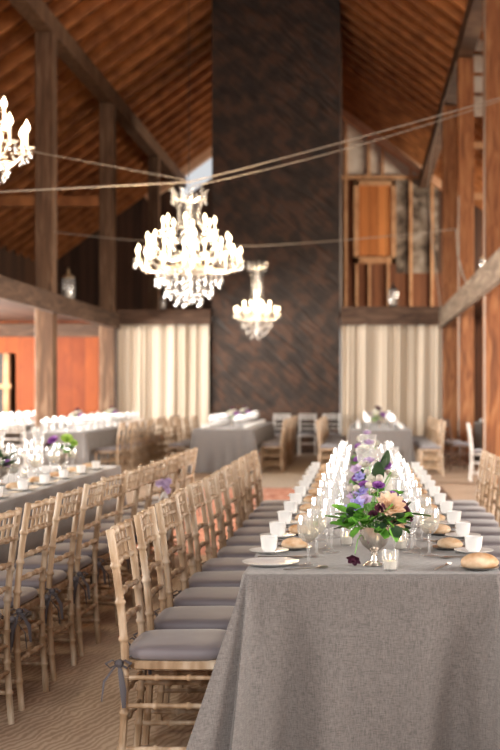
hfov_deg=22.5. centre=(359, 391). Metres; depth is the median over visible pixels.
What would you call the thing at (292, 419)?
chair
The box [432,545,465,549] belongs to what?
bread plate
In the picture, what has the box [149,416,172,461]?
chair
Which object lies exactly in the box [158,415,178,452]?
chair
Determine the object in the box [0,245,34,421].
wall
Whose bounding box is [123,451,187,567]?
chair
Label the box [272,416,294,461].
chair
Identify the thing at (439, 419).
chair
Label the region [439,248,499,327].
timber beam
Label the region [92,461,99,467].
coffee cup
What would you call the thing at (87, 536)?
seat cushion
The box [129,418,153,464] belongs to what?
chair
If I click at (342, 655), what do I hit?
tablecloth
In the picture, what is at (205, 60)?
trim
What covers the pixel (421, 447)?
seat cushion
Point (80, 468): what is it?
coffee cup
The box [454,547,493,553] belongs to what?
saucer
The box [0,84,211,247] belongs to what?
trim
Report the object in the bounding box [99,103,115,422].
timber post
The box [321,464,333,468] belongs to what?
bread roll
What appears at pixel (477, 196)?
trim
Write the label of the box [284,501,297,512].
coffee cup
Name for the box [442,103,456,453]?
timber post
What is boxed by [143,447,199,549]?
chair
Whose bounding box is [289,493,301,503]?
coffee cup
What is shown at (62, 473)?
coffee cup
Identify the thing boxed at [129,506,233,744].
chair
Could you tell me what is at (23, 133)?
crystal chandelier
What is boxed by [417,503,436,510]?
bread roll
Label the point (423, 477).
coffee cup
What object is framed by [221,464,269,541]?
chair
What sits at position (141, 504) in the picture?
seat cushion
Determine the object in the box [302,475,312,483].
coffee cup
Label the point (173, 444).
seat cushion
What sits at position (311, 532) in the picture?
bread plate
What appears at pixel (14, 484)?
bread roll
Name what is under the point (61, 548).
seat cushion
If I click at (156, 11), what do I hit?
trim
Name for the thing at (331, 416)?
chair
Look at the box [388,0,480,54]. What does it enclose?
trim
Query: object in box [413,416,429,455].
chair
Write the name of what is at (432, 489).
coffee cup
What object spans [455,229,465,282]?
cord
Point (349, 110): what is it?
trim
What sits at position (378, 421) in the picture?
flower arrangement
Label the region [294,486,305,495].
coffee cup
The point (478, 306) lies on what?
wall
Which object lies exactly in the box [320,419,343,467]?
chair
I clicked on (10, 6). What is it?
ceiling
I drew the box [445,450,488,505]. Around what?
chair
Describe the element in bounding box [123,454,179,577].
chair
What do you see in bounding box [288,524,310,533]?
bread roll
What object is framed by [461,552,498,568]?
bread roll
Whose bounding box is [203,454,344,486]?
rug
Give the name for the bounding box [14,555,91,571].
seat cushion
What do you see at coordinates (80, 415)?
flower arrangement
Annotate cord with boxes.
[0,181,189,191]
[3,146,183,179]
[56,232,252,245]
[190,98,499,181]
[192,100,499,186]
[258,228,456,245]
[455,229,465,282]
[458,196,458,458]
[484,0,484,449]
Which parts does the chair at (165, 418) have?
leg, leg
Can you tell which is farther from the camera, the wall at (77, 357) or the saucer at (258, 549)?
the wall at (77, 357)
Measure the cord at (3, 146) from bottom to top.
0.714 m
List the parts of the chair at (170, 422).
leg, leg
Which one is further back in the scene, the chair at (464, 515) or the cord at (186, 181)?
the cord at (186, 181)
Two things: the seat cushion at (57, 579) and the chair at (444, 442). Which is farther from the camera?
the chair at (444, 442)
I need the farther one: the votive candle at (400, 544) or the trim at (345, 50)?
the trim at (345, 50)
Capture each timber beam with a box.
[0,196,98,207]
[0,275,120,328]
[8,0,185,187]
[116,310,211,324]
[341,306,441,325]
[419,0,482,187]
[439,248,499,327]
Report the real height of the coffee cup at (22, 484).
0.061 m
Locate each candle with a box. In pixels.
[35,442,41,464]
[65,289,70,297]
[339,532,351,545]
[382,555,398,568]
[383,472,391,490]
[395,533,408,548]
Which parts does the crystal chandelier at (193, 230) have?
crown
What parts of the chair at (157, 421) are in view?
leg, leg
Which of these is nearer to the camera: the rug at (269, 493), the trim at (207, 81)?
the rug at (269, 493)
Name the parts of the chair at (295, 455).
leg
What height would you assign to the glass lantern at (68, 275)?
0.680 m
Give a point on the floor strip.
(442, 490)
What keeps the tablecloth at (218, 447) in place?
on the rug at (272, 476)
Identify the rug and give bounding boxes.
[136,488,294,555]
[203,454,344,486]
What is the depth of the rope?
25.18 m
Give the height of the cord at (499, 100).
1.068 m
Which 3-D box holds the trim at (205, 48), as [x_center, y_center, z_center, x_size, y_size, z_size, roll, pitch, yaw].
[-5.900,-7.067,31.100,8.353,6.196,0.100,0,0,0]
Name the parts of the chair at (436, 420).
leg, leg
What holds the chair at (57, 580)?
on the floor at (72, 715)
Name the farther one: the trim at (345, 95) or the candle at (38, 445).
the trim at (345, 95)
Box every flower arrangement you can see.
[0,450,18,485]
[44,434,77,470]
[69,408,83,428]
[105,406,117,423]
[225,407,239,425]
[238,405,249,422]
[324,474,430,566]
[346,450,404,522]
[349,430,379,464]
[349,439,383,486]
[370,406,383,423]
[371,407,385,427]
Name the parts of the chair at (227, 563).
rail, leg, rail, rail, leg, rail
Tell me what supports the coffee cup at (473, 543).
on the saucer at (461, 549)
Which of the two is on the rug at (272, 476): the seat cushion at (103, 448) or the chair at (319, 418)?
the chair at (319, 418)
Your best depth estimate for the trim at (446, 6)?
24.25 m
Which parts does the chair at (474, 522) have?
leg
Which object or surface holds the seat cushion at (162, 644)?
on the chair at (162, 649)
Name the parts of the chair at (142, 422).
leg, backrest, leg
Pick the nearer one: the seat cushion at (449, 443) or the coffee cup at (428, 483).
the coffee cup at (428, 483)
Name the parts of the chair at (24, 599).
seat, leg, rail, rail, rail, rail, rail, leg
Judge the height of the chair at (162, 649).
0.916 m
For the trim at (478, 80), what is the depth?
24.90 m
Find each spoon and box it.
[283,565,328,569]
[286,556,303,558]
[433,562,451,569]
[439,556,462,558]
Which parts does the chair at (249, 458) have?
leg, leg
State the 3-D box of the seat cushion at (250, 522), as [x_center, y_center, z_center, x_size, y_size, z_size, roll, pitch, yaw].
[-0.647,0.927,8.780,0.364,0.055,0.401,0,0,-2]
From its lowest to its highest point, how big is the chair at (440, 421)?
0.915 m
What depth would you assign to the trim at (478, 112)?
24.90 m
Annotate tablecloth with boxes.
[0,421,70,460]
[0,466,126,627]
[17,422,155,465]
[186,468,499,749]
[187,422,275,472]
[344,423,415,467]
[474,422,482,461]
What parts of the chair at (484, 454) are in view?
leg, leg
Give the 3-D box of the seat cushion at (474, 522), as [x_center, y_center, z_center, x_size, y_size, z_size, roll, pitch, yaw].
[0.792,0.927,8.780,0.364,0.055,0.401,0,0,2]
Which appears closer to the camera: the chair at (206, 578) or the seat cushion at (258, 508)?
the chair at (206, 578)
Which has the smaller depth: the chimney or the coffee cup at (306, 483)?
the coffee cup at (306, 483)
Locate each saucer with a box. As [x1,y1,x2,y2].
[11,488,34,490]
[33,481,55,484]
[53,476,73,478]
[71,471,89,473]
[87,467,105,469]
[249,547,288,553]
[260,532,295,538]
[269,520,300,525]
[276,510,305,514]
[431,510,454,514]
[438,520,468,525]
[445,532,480,538]
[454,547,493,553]
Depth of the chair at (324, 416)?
24.51 m
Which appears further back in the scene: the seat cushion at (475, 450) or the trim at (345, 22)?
the trim at (345, 22)
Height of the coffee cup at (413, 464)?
0.061 m
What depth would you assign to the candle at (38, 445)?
9.70 m
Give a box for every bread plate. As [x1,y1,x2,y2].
[277,545,311,549]
[285,531,314,535]
[299,509,322,512]
[414,509,438,512]
[419,519,446,522]
[424,531,454,534]
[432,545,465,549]
[460,565,498,570]
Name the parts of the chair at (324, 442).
leg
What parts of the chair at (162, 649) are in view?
leg, rail, rail, rail, rail, rail, leg, seat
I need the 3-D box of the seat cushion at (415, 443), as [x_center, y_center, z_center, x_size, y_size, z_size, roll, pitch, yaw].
[1.160,0.924,22.647,0.364,0.055,0.401,0,0,-2]
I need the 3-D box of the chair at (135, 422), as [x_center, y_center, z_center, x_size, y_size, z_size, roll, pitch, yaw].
[-4.029,0.944,21.406,0.437,0.915,0.408,0,0,-1]
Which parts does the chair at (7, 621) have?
seat, rail, rail, rail, rail, rail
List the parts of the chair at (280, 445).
leg, seat, leg, leg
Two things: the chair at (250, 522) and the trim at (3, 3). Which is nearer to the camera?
the chair at (250, 522)
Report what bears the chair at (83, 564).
on the floor at (72, 715)
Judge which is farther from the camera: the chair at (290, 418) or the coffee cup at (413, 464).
the chair at (290, 418)
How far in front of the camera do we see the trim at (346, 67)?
34.45 m
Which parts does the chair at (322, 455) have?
leg, leg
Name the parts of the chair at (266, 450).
leg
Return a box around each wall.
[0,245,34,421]
[0,321,98,425]
[57,108,482,425]
[474,318,482,421]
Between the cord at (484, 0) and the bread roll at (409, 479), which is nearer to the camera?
the bread roll at (409, 479)
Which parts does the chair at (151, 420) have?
leg, leg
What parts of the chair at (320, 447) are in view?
leg, leg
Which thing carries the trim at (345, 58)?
attached to the ceiling
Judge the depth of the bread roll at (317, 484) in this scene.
8.16 m
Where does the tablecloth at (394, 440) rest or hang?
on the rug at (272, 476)
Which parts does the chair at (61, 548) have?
leg, leg, rail, seat, rail, rail, rail, rail, leg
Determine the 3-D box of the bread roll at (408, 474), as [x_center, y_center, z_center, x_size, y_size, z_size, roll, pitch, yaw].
[0.361,0.612,9.237,0.112,0.043,0.072,0,0,-6]
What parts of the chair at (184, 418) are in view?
leg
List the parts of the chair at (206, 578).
rail, leg, rail, rail, leg, rail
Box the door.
[0,353,11,421]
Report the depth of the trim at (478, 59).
24.90 m
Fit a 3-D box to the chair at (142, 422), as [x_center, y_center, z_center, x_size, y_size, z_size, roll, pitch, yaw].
[-4.015,0.944,21.960,0.437,0.915,0.408,0,0,0]
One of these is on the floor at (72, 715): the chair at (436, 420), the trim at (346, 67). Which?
the chair at (436, 420)
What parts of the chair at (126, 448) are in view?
leg, backrest, leg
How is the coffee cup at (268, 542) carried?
on the saucer at (258, 549)
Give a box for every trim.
[0,0,10,10]
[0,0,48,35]
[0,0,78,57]
[0,0,107,78]
[0,0,133,97]
[0,0,158,115]
[0,0,182,132]
[0,0,203,148]
[0,0,211,163]
[0,10,211,177]
[0,24,211,190]
[0,38,211,195]
[0,50,211,215]
[0,62,211,227]
[0,74,211,238]
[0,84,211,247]
[0,324,98,336]
[6,95,211,251]
[14,104,211,254]
[22,114,211,257]
[30,123,211,260]
[57,131,211,251]
[57,139,211,258]
[340,0,482,95]
[341,3,445,88]
[341,14,482,126]
[342,25,482,136]
[342,35,482,141]
[342,44,482,154]
[342,53,482,162]
[342,61,482,170]
[342,69,482,177]
[342,76,482,184]
[342,83,482,191]
[342,90,482,192]
[342,96,482,204]
[342,103,482,210]
[353,0,482,94]
[370,0,482,75]
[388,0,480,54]
[407,0,482,54]
[427,0,482,40]
[449,0,467,11]
[473,55,482,72]
[474,76,482,92]
[474,96,482,116]
[474,142,482,148]
[474,193,482,199]
[475,39,482,50]
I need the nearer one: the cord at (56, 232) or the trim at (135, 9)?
the cord at (56, 232)
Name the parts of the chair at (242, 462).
leg, leg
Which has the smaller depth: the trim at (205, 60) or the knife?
the knife
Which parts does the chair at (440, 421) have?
leg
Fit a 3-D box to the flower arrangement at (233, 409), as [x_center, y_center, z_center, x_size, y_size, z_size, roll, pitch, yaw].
[-2.348,0.455,23.192,0.280,0.367,0.228,0,0,-23]
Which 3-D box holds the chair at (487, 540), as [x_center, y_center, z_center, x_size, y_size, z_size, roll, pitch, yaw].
[0.838,0.943,7.742,0.443,0.916,0.452,0,0,-2]
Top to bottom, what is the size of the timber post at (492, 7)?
7.900 m
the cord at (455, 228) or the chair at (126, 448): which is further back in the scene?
the cord at (455, 228)
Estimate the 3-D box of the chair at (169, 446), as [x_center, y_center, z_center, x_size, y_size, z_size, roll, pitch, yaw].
[-3.211,0.944,21.893,0.437,0.915,0.408,0,0,-1]
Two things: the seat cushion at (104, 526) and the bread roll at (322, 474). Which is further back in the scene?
the bread roll at (322, 474)
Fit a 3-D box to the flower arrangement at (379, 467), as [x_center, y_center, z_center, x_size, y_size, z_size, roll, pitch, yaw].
[0.058,0.442,5.406,0.258,0.392,0.255,0,0,31]
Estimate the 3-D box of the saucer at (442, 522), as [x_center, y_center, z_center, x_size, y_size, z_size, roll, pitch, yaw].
[0.450,0.630,5.988,0.158,0.015,0.158,0,0,0]
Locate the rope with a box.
[427,62,456,308]
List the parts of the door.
post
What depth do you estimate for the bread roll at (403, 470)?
9.72 m
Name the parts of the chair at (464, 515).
leg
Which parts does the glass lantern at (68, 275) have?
lid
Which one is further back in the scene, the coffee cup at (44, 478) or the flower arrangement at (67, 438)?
the flower arrangement at (67, 438)
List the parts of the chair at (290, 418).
leg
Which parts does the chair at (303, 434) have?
leg, seat, backrest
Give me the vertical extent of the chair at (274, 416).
0.915 m
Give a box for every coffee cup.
[0,487,3,496]
[17,480,28,489]
[39,474,49,482]
[58,470,68,477]
[76,465,85,472]
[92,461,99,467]
[260,535,277,551]
[269,522,285,535]
[278,510,291,523]
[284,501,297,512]
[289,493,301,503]
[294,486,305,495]
[299,480,309,488]
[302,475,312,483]
[306,470,315,477]
[309,466,317,473]
[311,462,319,468]
[411,462,419,468]
[414,466,422,473]
[417,470,426,477]
[420,475,430,482]
[424,480,434,488]
[429,486,439,495]
[434,493,445,503]
[440,501,452,512]
[446,511,461,523]
[455,522,470,535]
[465,535,482,551]
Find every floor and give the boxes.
[0,300,81,320]
[0,453,499,749]
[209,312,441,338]
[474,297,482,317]
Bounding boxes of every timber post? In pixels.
[35,32,56,429]
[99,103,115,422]
[148,156,159,309]
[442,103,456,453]
[457,57,473,463]
[483,0,499,483]
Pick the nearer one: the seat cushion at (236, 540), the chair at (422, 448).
the seat cushion at (236, 540)
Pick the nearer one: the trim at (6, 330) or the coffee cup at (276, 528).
the coffee cup at (276, 528)
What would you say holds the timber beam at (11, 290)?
attached to the floor at (9, 311)
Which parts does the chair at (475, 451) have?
leg, leg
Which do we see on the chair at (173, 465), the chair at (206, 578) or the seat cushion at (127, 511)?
the seat cushion at (127, 511)
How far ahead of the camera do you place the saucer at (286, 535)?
5.49 m
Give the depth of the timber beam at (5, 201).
28.15 m
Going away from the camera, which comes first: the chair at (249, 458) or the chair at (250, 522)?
the chair at (250, 522)
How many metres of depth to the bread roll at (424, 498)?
7.13 m
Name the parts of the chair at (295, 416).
leg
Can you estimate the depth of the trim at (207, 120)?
37.00 m
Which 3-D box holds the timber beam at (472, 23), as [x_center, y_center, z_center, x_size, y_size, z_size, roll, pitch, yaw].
[2.040,-6.680,17.490,0.300,0.340,44.980,0,0,0]
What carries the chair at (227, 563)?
on the floor at (72, 715)
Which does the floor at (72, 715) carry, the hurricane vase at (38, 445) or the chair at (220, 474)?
the chair at (220, 474)
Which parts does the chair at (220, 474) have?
leg, leg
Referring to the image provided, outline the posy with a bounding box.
[155,477,171,539]
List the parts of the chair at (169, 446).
leg, leg, seat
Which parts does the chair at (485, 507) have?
leg, leg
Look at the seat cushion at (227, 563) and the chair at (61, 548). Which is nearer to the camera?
the seat cushion at (227, 563)
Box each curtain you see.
[117,325,208,452]
[342,324,440,452]
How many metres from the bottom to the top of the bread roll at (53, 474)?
0.043 m
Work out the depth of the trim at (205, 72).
32.75 m
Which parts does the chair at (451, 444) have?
leg, backrest, leg, seat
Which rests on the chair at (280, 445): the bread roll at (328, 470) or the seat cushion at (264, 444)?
the seat cushion at (264, 444)
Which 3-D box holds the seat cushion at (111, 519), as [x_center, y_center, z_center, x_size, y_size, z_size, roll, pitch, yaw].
[-1.673,0.927,9.040,0.364,0.055,0.401,0,0,7]
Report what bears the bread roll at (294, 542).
on the bread plate at (308, 546)
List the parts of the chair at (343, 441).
leg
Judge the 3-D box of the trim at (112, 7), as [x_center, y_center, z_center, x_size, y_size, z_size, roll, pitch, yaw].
[-5.900,-7.067,25.150,8.353,6.196,0.100,0,0,0]
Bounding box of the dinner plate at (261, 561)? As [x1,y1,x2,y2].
[242,557,298,566]
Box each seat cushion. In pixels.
[0,569,66,588]
[0,586,37,608]
[3,450,30,453]
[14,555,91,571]
[38,543,108,557]
[63,532,126,543]
[83,523,135,533]
[96,447,120,450]
[101,515,130,522]
[108,446,129,449]
[123,508,144,514]
[129,502,156,508]
[129,629,225,660]
[143,496,187,501]
[154,606,233,629]
[168,443,189,446]
[173,587,239,606]
[188,571,244,587]
[202,557,253,571]
[217,546,260,557]
[226,536,260,545]
[233,527,269,536]
[243,519,277,526]
[249,512,277,518]
[254,506,283,511]
[260,500,289,505]
[261,443,279,446]
[298,432,315,434]
[320,445,340,448]
[322,443,342,446]
[329,432,339,434]
[414,441,433,444]
[416,444,436,447]
[420,446,440,448]
[443,440,460,442]
[445,500,478,505]
[447,442,468,444]
[452,506,485,511]
[460,519,498,526]
[461,512,494,519]
[471,449,482,452]
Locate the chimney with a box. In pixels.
[212,0,341,453]
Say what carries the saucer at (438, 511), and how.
on the tablecloth at (342, 655)
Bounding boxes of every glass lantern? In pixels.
[61,267,74,297]
[159,293,166,309]
[388,283,397,305]
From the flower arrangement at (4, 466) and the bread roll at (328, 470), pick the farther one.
the bread roll at (328, 470)
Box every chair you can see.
[0,424,31,465]
[0,487,86,681]
[0,496,59,710]
[0,507,26,724]
[10,479,109,656]
[37,473,128,635]
[63,467,141,617]
[81,462,156,600]
[95,422,125,472]
[101,458,170,572]
[101,519,225,749]
[105,421,133,476]
[111,420,138,468]
[118,420,144,470]
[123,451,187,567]
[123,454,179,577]
[124,419,150,469]
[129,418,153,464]
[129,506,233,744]
[134,418,159,466]
[139,417,163,464]
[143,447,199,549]
[145,416,166,459]
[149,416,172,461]
[154,496,239,709]
[155,415,175,453]
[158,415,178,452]
[163,420,189,463]
[168,419,189,462]
[172,488,244,675]
[174,418,190,458]
[178,418,190,464]
[183,417,189,449]
[186,480,253,574]
[187,416,191,438]
[191,416,195,428]
[194,415,198,427]
[203,474,260,563]
[213,469,260,550]
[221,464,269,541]
[231,460,277,530]
[238,456,277,519]
[243,453,283,512]
[251,450,289,506]
[260,419,285,471]
[262,419,286,469]
[265,418,288,467]
[268,417,291,465]
[270,417,293,464]
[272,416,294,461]
[273,414,290,435]
[276,416,296,460]
[278,415,297,458]
[298,414,315,454]
[315,420,341,467]
[318,420,342,467]
[319,418,341,461]
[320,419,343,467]
[321,418,344,459]
[323,414,339,435]
[324,416,344,462]
[325,415,345,456]
[412,415,428,454]
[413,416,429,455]
[413,417,430,457]
[413,417,432,458]
[413,418,436,461]
[414,418,437,469]
[416,419,441,470]
[416,420,441,473]
[419,421,445,475]
[438,418,460,466]
[443,419,469,469]
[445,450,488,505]
[452,453,495,512]
[460,475,499,526]
[461,456,499,519]
[467,423,482,481]
[470,527,499,535]
[482,536,499,545]
[482,546,499,556]
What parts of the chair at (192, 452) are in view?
leg, leg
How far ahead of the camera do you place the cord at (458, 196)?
24.21 m
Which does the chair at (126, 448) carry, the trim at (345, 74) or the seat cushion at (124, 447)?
the seat cushion at (124, 447)
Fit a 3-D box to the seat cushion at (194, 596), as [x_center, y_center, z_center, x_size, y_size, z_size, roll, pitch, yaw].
[-0.647,0.927,5.660,0.364,0.055,0.401,0,0,2]
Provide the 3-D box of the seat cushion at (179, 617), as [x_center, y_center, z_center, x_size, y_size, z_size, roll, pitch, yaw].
[-0.653,0.927,5.140,0.364,0.055,0.401,0,0,-1]
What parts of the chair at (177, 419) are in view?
leg, leg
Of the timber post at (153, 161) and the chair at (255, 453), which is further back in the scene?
the timber post at (153, 161)
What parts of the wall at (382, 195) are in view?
loft door, door frame, plaster panel, rail, board panel, stained panel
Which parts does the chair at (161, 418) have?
leg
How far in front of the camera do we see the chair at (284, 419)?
22.63 m
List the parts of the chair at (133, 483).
leg, rail, rail, rail, leg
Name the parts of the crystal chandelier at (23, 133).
bulb, bulb, bulb, bulb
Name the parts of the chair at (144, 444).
leg, leg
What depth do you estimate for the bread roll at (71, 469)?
9.83 m
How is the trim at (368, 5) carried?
attached to the ceiling
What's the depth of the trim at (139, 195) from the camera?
39.55 m
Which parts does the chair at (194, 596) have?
leg, rail, rail, rail, rail, rail, leg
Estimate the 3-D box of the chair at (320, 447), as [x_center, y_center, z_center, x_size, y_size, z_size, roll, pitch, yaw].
[-0.537,0.941,21.184,0.437,0.915,0.408,0,0,2]
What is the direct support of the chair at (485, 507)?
on the floor at (72, 715)
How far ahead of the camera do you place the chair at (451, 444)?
22.44 m
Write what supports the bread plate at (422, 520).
on the tablecloth at (342, 655)
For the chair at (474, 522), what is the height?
0.916 m
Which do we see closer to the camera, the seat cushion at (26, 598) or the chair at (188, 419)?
the seat cushion at (26, 598)
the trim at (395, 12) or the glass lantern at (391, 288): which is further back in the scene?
the glass lantern at (391, 288)
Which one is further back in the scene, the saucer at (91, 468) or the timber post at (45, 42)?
the timber post at (45, 42)
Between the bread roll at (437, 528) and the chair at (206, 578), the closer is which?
the bread roll at (437, 528)
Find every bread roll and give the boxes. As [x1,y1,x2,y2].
[6,482,17,488]
[9,463,20,467]
[28,476,39,481]
[49,471,58,476]
[66,467,76,471]
[281,537,308,548]
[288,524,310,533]
[295,513,315,521]
[299,503,319,510]
[303,495,321,502]
[308,488,324,494]
[311,482,326,487]
[315,477,328,482]
[317,472,331,476]
[319,468,331,472]
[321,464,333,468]
[397,464,410,468]
[400,468,412,472]
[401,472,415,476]
[404,477,419,482]
[407,482,421,487]
[410,488,427,494]
[413,495,432,502]
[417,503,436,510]
[423,513,444,521]
[429,524,450,533]
[437,537,462,548]
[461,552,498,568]
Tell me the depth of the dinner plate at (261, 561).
4.64 m
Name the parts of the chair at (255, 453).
leg, leg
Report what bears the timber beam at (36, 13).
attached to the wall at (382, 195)
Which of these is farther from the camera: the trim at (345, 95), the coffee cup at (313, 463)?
the trim at (345, 95)
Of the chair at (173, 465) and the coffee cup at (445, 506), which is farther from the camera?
the chair at (173, 465)
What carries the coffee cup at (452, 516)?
on the saucer at (442, 522)
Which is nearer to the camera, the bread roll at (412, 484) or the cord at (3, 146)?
the bread roll at (412, 484)
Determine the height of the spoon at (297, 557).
0.011 m
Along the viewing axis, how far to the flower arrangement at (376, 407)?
24.97 m
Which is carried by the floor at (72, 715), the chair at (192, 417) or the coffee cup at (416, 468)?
the chair at (192, 417)
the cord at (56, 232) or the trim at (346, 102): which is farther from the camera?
the trim at (346, 102)
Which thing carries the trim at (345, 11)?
attached to the ceiling
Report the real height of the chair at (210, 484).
0.916 m
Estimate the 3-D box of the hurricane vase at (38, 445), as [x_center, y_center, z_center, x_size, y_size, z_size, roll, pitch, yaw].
[-2.500,0.453,9.720,0.115,0.370,0.115,0,0,32]
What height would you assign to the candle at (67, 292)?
0.190 m
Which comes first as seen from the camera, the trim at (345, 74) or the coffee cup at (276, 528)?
the coffee cup at (276, 528)
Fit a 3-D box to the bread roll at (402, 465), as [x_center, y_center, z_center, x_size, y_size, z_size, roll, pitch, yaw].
[0.360,0.612,10.270,0.112,0.043,0.072,0,0,6]
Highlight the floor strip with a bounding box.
[440,487,451,499]
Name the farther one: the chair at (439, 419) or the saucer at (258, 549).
the chair at (439, 419)
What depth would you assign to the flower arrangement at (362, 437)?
8.79 m
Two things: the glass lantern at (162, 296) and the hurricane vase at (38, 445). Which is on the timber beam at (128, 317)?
the glass lantern at (162, 296)
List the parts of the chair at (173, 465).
rail, leg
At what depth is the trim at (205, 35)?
30.20 m
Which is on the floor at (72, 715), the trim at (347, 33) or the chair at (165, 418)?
the chair at (165, 418)
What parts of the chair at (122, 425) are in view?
seat, leg, backrest, leg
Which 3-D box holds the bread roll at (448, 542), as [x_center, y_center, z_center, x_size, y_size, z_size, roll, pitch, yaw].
[0.364,0.612,5.075,0.112,0.043,0.072,0,0,31]
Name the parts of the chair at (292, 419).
leg, leg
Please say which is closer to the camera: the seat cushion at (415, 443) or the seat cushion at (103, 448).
the seat cushion at (103, 448)
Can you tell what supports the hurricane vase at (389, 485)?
on the tablecloth at (342, 655)
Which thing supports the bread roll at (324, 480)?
on the bread plate
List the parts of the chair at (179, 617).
leg, rail, rail, rail, rail, leg, rail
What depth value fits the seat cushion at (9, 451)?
19.14 m
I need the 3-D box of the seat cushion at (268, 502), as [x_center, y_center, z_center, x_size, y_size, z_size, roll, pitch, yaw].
[-0.644,0.927,10.340,0.364,0.055,0.401,0,0,-1]
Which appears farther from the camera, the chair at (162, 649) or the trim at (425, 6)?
the trim at (425, 6)
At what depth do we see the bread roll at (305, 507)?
6.61 m
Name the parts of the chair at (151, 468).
leg, rail, rail, rail, leg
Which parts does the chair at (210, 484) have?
rail, leg, leg, rail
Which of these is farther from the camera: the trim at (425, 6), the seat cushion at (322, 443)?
the trim at (425, 6)
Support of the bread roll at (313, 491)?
on the bread plate
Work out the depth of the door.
28.56 m
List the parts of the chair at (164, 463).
leg, rail, rail, rail, leg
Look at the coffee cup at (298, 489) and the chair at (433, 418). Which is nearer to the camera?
the coffee cup at (298, 489)
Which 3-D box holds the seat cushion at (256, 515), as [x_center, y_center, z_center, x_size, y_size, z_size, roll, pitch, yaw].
[-0.649,0.927,9.300,0.364,0.055,0.401,0,0,-1]
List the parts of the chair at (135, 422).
leg, backrest, leg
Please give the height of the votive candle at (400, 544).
0.072 m
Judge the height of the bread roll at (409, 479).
0.043 m
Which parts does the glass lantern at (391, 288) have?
lid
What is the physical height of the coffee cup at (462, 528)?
0.061 m
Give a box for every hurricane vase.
[31,426,45,464]
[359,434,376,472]
[376,448,395,496]
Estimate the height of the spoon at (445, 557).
0.011 m
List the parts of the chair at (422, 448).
seat, leg, leg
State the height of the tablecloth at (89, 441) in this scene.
0.747 m
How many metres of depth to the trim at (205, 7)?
28.50 m
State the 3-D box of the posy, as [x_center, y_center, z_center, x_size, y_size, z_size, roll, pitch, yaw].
[-1.355,0.807,8.621,0.119,0.433,0.074,0,0,-13]
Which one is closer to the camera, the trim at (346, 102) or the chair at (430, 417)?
the chair at (430, 417)
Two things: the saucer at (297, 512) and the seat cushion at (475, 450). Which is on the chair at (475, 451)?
the seat cushion at (475, 450)
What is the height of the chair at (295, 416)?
0.915 m
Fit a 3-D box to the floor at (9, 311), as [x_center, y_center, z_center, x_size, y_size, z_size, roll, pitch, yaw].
[-7.768,-1.685,11.700,4.465,0.130,33.400,0,0,0]
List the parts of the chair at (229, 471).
leg, rail, leg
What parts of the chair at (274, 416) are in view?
backrest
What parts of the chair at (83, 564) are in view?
leg, seat, leg, rail, rail, rail, rail, rail, leg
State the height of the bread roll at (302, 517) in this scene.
0.043 m
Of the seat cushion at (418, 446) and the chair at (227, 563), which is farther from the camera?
the seat cushion at (418, 446)
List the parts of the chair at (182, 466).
leg, rail, leg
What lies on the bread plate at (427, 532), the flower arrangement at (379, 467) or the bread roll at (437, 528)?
the bread roll at (437, 528)
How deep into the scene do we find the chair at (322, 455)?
21.73 m
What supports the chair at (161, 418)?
on the floor at (72, 715)
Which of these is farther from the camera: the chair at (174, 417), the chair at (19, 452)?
the chair at (174, 417)
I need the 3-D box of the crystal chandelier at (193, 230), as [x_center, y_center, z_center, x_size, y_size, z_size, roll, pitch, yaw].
[-1.792,-5.442,13.100,1.145,9.116,1.174,0,0,-39]
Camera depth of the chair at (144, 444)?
22.46 m
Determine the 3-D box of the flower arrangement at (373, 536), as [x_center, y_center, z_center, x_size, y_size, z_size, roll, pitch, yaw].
[0.041,0.471,4.592,0.347,0.334,0.318,0,0,-38]
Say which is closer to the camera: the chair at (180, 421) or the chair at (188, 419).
the chair at (180, 421)
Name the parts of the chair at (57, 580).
seat, leg, rail, rail, rail, rail, rail, leg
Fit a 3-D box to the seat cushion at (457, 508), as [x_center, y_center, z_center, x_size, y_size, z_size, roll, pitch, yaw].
[0.807,0.927,9.820,0.364,0.055,0.401,0,0,1]
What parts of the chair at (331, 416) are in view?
backrest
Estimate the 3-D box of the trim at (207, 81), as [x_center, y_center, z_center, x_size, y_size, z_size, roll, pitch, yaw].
[-5.900,-7.067,33.650,8.353,6.196,0.100,0,0,0]
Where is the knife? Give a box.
[257,556,310,556]
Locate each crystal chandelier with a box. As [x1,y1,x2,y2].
[0,97,34,169]
[134,187,242,295]
[234,263,279,326]
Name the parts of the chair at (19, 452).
leg, backrest, seat, leg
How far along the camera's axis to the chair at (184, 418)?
24.22 m
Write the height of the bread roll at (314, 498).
0.043 m
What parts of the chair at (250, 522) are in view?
leg, leg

